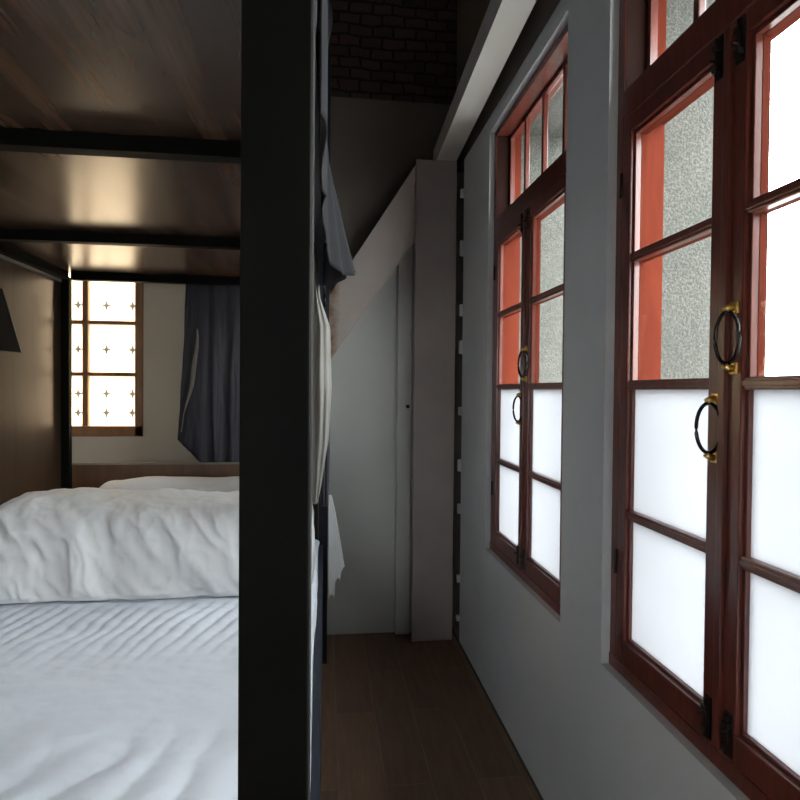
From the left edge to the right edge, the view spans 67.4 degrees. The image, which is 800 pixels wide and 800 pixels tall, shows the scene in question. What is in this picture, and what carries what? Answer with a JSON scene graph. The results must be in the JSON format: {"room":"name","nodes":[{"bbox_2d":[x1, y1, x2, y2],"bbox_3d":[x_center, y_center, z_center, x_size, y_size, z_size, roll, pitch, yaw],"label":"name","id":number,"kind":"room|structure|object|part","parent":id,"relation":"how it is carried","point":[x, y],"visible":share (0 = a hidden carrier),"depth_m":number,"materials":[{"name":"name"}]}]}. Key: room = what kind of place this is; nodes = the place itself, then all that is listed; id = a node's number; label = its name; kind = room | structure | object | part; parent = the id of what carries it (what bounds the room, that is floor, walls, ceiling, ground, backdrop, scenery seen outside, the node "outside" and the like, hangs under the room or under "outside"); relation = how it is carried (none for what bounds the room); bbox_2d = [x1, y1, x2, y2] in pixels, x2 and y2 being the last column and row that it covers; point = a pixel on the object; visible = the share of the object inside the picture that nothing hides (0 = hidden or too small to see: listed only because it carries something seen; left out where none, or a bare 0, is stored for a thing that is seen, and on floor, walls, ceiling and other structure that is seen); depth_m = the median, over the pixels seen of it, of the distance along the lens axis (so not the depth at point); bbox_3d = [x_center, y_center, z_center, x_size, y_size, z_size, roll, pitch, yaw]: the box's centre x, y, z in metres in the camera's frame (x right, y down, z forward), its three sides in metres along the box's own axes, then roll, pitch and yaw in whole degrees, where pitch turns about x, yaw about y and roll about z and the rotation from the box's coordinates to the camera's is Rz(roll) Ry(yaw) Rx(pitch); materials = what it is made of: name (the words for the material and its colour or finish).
{"room":"dormitory","nodes":[
{"label":"dormitory","id":0,"kind":"room"},
{"bbox_2d":[72,0,463,628],"bbox_3d":[-1.275,-0.672,3.639,3.560,4.400,0.200,0,1,-7],"label":"wall","id":1,"kind":"structure","parent":0,"point":[375,145],"depth_m":3.67,"materials":[{"name":"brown paint"}]},
{"bbox_2d":[69,273,142,435],"bbox_3d":[-1.996,-0.493,3.476,0.990,1.405,0.072,0,1,-7],"label":"window","id":2,"kind":"structure","parent":1,"relation":"in","point":[107,317],"depth_m":3.51,"materials":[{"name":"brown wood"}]},
{"bbox_3d":[-1.984,-0.605,3.482,0.319,0.306,0.004,0,1,-7],"label":"patterned pane","id":3,"kind":"part","parent":2,"relation":"part of","materials":[{"name":"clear glass"}]},
{"bbox_3d":[-1.987,-0.303,3.487,0.319,0.305,0.004,0,1,-7],"label":"patterned pane","id":4,"kind":"part","parent":2,"relation":"part of","materials":[{"name":"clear glass"}]},
{"bbox_3d":[-1.989,-0.002,3.493,0.319,0.306,0.004,0,1,-7],"label":"patterned pane","id":5,"kind":"part","parent":2,"relation":"part of","materials":[{"name":"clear glass"}]},
{"bbox_3d":[-1.685,-0.603,3.520,0.292,0.306,0.004,0,1,-7],"label":"patterned pane","id":6,"kind":"part","parent":2,"relation":"part of","materials":[{"name":"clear glass"}]},
{"bbox_3d":[-1.688,-0.301,3.525,0.292,0.305,0.004,0,1,-7],"label":"patterned pane","id":7,"kind":"part","parent":2,"relation":"part of","materials":[{"name":"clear glass"}]},
{"bbox_3d":[-1.690,0.000,3.530,0.292,0.306,0.004,0,1,-7],"label":"patterned pane","id":8,"kind":"part","parent":2,"relation":"part of","materials":[{"name":"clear glass"}]},
{"bbox_2d":[318,246,411,634],"bbox_3d":[-0.277,0.137,3.671,1.200,2.600,0.012,0,1,-7],"label":"wall panel","id":9,"kind":"object","parent":1,"relation":"attached to","point":[362,466],"visible":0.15,"depth_m":3.68,"materials":[{"name":"paint"}]},
{"bbox_2d":[394,259,412,633],"bbox_3d":[0.021,0.289,3.688,0.087,2.300,0.056,0,1,-7],"label":"trim","id":10,"kind":"structure","parent":1,"relation":"attached to","point":[404,287],"depth_m":3.67,"materials":[{"name":"paint"}]},
{"bbox_2d":[321,629,539,799],"bbox_3d":[-0.755,1.546,0.478,3.840,0.120,6.280,0,1,-7],"label":"floor","id":11,"kind":"structure","parent":0,"point":[403,719],"depth_m":2.66,"materials":[{"name":"brown wood"}]},
{"bbox_2d":[0,0,330,799],"bbox_3d":[-0.944,-0.416,1.974,1.428,3.750,2.565,0,1,-7],"label":"bunk bed","id":12,"kind":"object","parent":11,"relation":"on","point":[142,141],"depth_m":1.12,"materials":[{"name":"black metal"}]},
{"bbox_3d":[-1.677,-0.338,2.543,0.013,0.262,0.273,0,1,-7],"label":"wall bracket","id":13,"kind":"part","parent":12,"relation":"part of","materials":[{"name":"black metal"}]},
{"bbox_3d":[-1.624,0.253,1.939,0.020,1.800,2.460,0,1,-7],"label":"panel","id":14,"kind":"part","parent":12,"relation":"part of","materials":[{"name":"brown wood"}]},
{"bbox_3d":[-1.583,-0.623,1.903,0.040,0.045,2.410,0,1,-7],"label":"rail","id":15,"kind":"part","parent":12,"relation":"part of","materials":[{"name":"black metal"}]},
{"bbox_3d":[-1.744,0.397,3.136,0.040,2.070,0.040,0,1,-7],"label":"post","id":16,"kind":"part","parent":12,"relation":"part of","materials":[{"name":"black metal"}]},
{"bbox_3d":[-1.109,0.342,3.244,1.325,0.008,0.028,0,1,-7],"label":"head trim","id":17,"kind":"part","parent":12,"relation":"part of","materials":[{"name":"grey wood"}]},
{"bbox_2d":[0,539,319,799],"bbox_3d":[-0.948,0.878,2.012,1.324,0.270,2.335,0,1,-7],"label":"mattress","id":18,"kind":"object","parent":12,"relation":"on","point":[119,699],"visible":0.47,"depth_m":1.54,"materials":[{"name":"white fabric"}]},
{"bbox_2d":[0,487,314,603],"bbox_3d":[-1.025,0.565,2.546,1.307,0.354,0.654,0,1,-7],"label":"duvet","id":19,"kind":"object","parent":18,"relation":"on","point":[81,543],"visible":0.8,"depth_m":2.28,"materials":[{"name":"white fabric"}]},
{"bbox_2d":[99,476,313,518],"bbox_3d":[-1.001,0.561,3.050,1.115,0.344,0.286,0,1,-7],"label":"pillow","id":20,"kind":"object","parent":18,"relation":"on","point":[208,484],"visible":0.19,"depth_m":2.99,"materials":[{"name":"white fabric"}]},
{"bbox_3d":[-1.113,0.716,3.252,1.325,0.740,0.022,0,1,-7],"label":"headboard","id":21,"kind":"part","parent":12,"relation":"part of","materials":[{"name":"brown wood"}]},
{"bbox_3d":[-0.169,-0.165,0.828,0.090,3.300,0.090,0,1,-7],"label":"post","id":22,"kind":"part","parent":12,"relation":"part of","materials":[{"name":"black metal"}]},
{"bbox_3d":[-0.282,-0.642,2.055,0.027,0.090,2.390,0,1,-7],"label":"rail","id":23,"kind":"part","parent":12,"relation":"part of","materials":[{"name":"black metal"}]},
{"bbox_2d":[312,247,331,503],"bbox_3d":[-0.322,-0.086,2.424,0.090,1.005,0.300,0,1,-7],"label":"curtain","id":24,"kind":"object","parent":12,"relation":"hanging from","point":[322,383],"visible":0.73,"depth_m":2.34,"materials":[{"name":"grey fabric"}]},
{"bbox_3d":[-0.412,-0.433,3.272,0.050,3.750,0.050,0,1,-7],"label":"post","id":25,"kind":"part","parent":12,"relation":"part of","materials":[{"name":"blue metal"}]},
{"bbox_2d":[321,425,329,506],"bbox_3d":[-0.386,-0.040,2.958,0.084,1.115,0.229,0,1,-7],"label":"curtain","id":26,"kind":"object","parent":12,"relation":"hanging from","point":[325,481],"visible":0.2,"depth_m":2.90,"materials":[{"name":"fabric"}]},
{"bbox_2d":[328,495,344,599],"bbox_3d":[-0.349,0.799,3.297,0.016,0.576,0.168,1,1,26],"label":"hand towel","id":27,"kind":"object","parent":12,"relation":"hanging from","point":[335,555],"visible":1,"depth_m":3.26,"materials":[{"name":"white fabric"}]},
{"bbox_2d":[319,0,355,306],"bbox_3d":[-0.204,-0.980,2.059,0.114,1.149,2.270,0,1,-7],"label":"curtain","id":28,"kind":"object","parent":12,"relation":"hanging from","point":[337,259],"visible":1,"depth_m":1.86,"materials":[{"name":"grey fabric"}]},
{"bbox_3d":[-1.580,-0.997,3.313,1.470,0.015,0.020,0,1,-7],"label":"rail","id":29,"kind":"object","parent":12,"relation":"attached to","visible":0},
{"bbox_2d":[177,284,239,461],"bbox_3d":[-1.071,-0.306,3.374,0.359,1.360,0.064,0,1,-7],"label":"window curtain","id":30,"kind":"object","parent":29,"relation":"hanging from","point":[208,427],"visible":0.76,"depth_m":3.39,"materials":[{"name":"fabric"}]},
{"bbox_2d":[409,159,456,641],"bbox_3d":[0.191,0.011,3.639,0.255,2.860,0.156,0,1,-7],"label":"steel column","id":31,"kind":"structure","parent":11,"relation":"on","point":[434,245],"depth_m":3.57,"materials":[{"name":"grey metal"}]},
{"bbox_2d":[329,165,415,357],"bbox_3d":[-0.345,-0.553,3.567,0.849,1.671,0.149,0,1,-7],"label":"beam","id":32,"kind":"structure","parent":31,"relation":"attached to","point":[392,237],"depth_m":3.52,"materials":[{"name":"paint"}]},
{"bbox_2d":[433,0,536,161],"bbox_3d":[0.559,-1.422,0.604,0.119,0.110,6.216,0,1,-5],"label":"ceiling beam","id":33,"kind":"structure","parent":31,"relation":"on","point":[503,22],"depth_m":2.57,"materials":[{"name":"white paint"}]},
{"bbox_2d":[456,0,749,799],"bbox_3d":[0.796,-0.595,0.734,0.152,4.420,6.480,0,1,-7],"label":"wall","id":34,"kind":"structure","parent":0,"point":[579,728],"depth_m":1.95,"materials":[{"name":"paint"}]},
{"bbox_2d":[452,628,543,799],"bbox_3d":[0.711,1.490,0.659,0.006,0.012,6.280,0,1,-7],"label":"baseboard","id":35,"kind":"structure","parent":34,"relation":"attached to","point":[458,641],"depth_m":2.68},
{"bbox_2d":[490,23,567,615],"bbox_3d":[0.568,-0.282,2.520,0.159,2.070,0.970,0,1,-7],"label":"window","id":36,"kind":"structure","parent":34,"relation":"in","point":[527,436],"depth_m":2.50,"materials":[{"name":"brown wood"}]},
{"bbox_3d":[0.508,0.475,2.757,0.004,0.356,0.357,0,1,-7],"label":"frosted pane","id":37,"kind":"part","parent":36,"relation":"part of","materials":[{"name":"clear glass"}]},
{"bbox_3d":[0.511,0.118,2.751,0.004,0.362,0.357,0,1,-7],"label":"frosted pane","id":38,"kind":"part","parent":36,"relation":"part of","materials":[{"name":"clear glass"}]},
{"bbox_2d":[509,58,567,205],"bbox_3d":[0.605,-1.085,2.510,0.021,0.407,0.898,0,1,-7],"label":"light","id":39,"kind":"object","parent":36,"relation":"attached to","point":[540,99],"depth_m":2.59,"materials":[{"name":"clear glass"}]},
{"bbox_3d":[0.565,0.483,2.302,0.004,0.356,0.357,0,1,-7],"label":"frosted pane","id":40,"kind":"part","parent":36,"relation":"part of","materials":[{"name":"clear glass"}]},
{"bbox_3d":[0.568,0.126,2.296,0.004,0.362,0.357,0,1,-7],"label":"frosted pane","id":41,"kind":"part","parent":36,"relation":"part of","materials":[{"name":"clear glass"}]},
{"bbox_2d":[609,0,799,799],"bbox_3d":[0.726,-0.259,1.255,0.159,2.070,0.970,0,1,-7],"label":"window","id":42,"kind":"structure","parent":34,"relation":"in","point":[705,603],"depth_m":1.29,"materials":[{"name":"brown wood"}]},
{"bbox_3d":[0.665,0.497,1.492,0.004,0.356,0.357,0,1,-7],"label":"frosted pane","id":43,"kind":"part","parent":42,"relation":"part of","materials":[{"name":"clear glass"}]},
{"bbox_3d":[0.668,0.140,1.486,0.004,0.362,0.357,0,1,-7],"label":"frosted pane","id":44,"kind":"part","parent":42,"relation":"part of","materials":[{"name":"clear glass"}]},
{"bbox_2d":[647,0,705,67],"bbox_3d":[0.763,-1.062,1.245,0.021,0.407,0.898,0,1,-7],"label":"light","id":45,"kind":"object","parent":42,"relation":"attached to","point":[699,6],"depth_m":1.67,"materials":[{"name":"clear glass"}]},
{"bbox_3d":[0.722,0.505,1.037,0.004,0.356,0.357,0,1,-7],"label":"frosted pane","id":46,"kind":"part","parent":42,"relation":"part of","materials":[{"name":"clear glass"}]},
{"bbox_3d":[0.725,0.148,1.031,0.004,0.362,0.357,0,1,-7],"label":"frosted pane","id":47,"kind":"part","parent":42,"relation":"part of","materials":[{"name":"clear glass"}]},
{"bbox_2d":[518,0,714,383],"bbox_3d":[1.014,-0.594,0.761,0.288,4.420,6.480,0,1,-7],"label":"wall","id":48,"kind":"structure","parent":0,"point":[688,139],"depth_m":1.76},
{"bbox_3d":[0.439,0.074,3.760,0.102,2.975,0.410,0,1,-7],"label":"wall","id":49,"kind":"structure","parent":0,"visible":0},
{"bbox_2d":[456,189,463,620],"bbox_3d":[0.380,0.037,3.559,0.070,2.559,0.032,0,1,-7],"label":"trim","id":50,"kind":"structure","parent":49,"relation":"attached to","point":[461,190],"depth_m":3.54,"materials":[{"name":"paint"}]}
]}

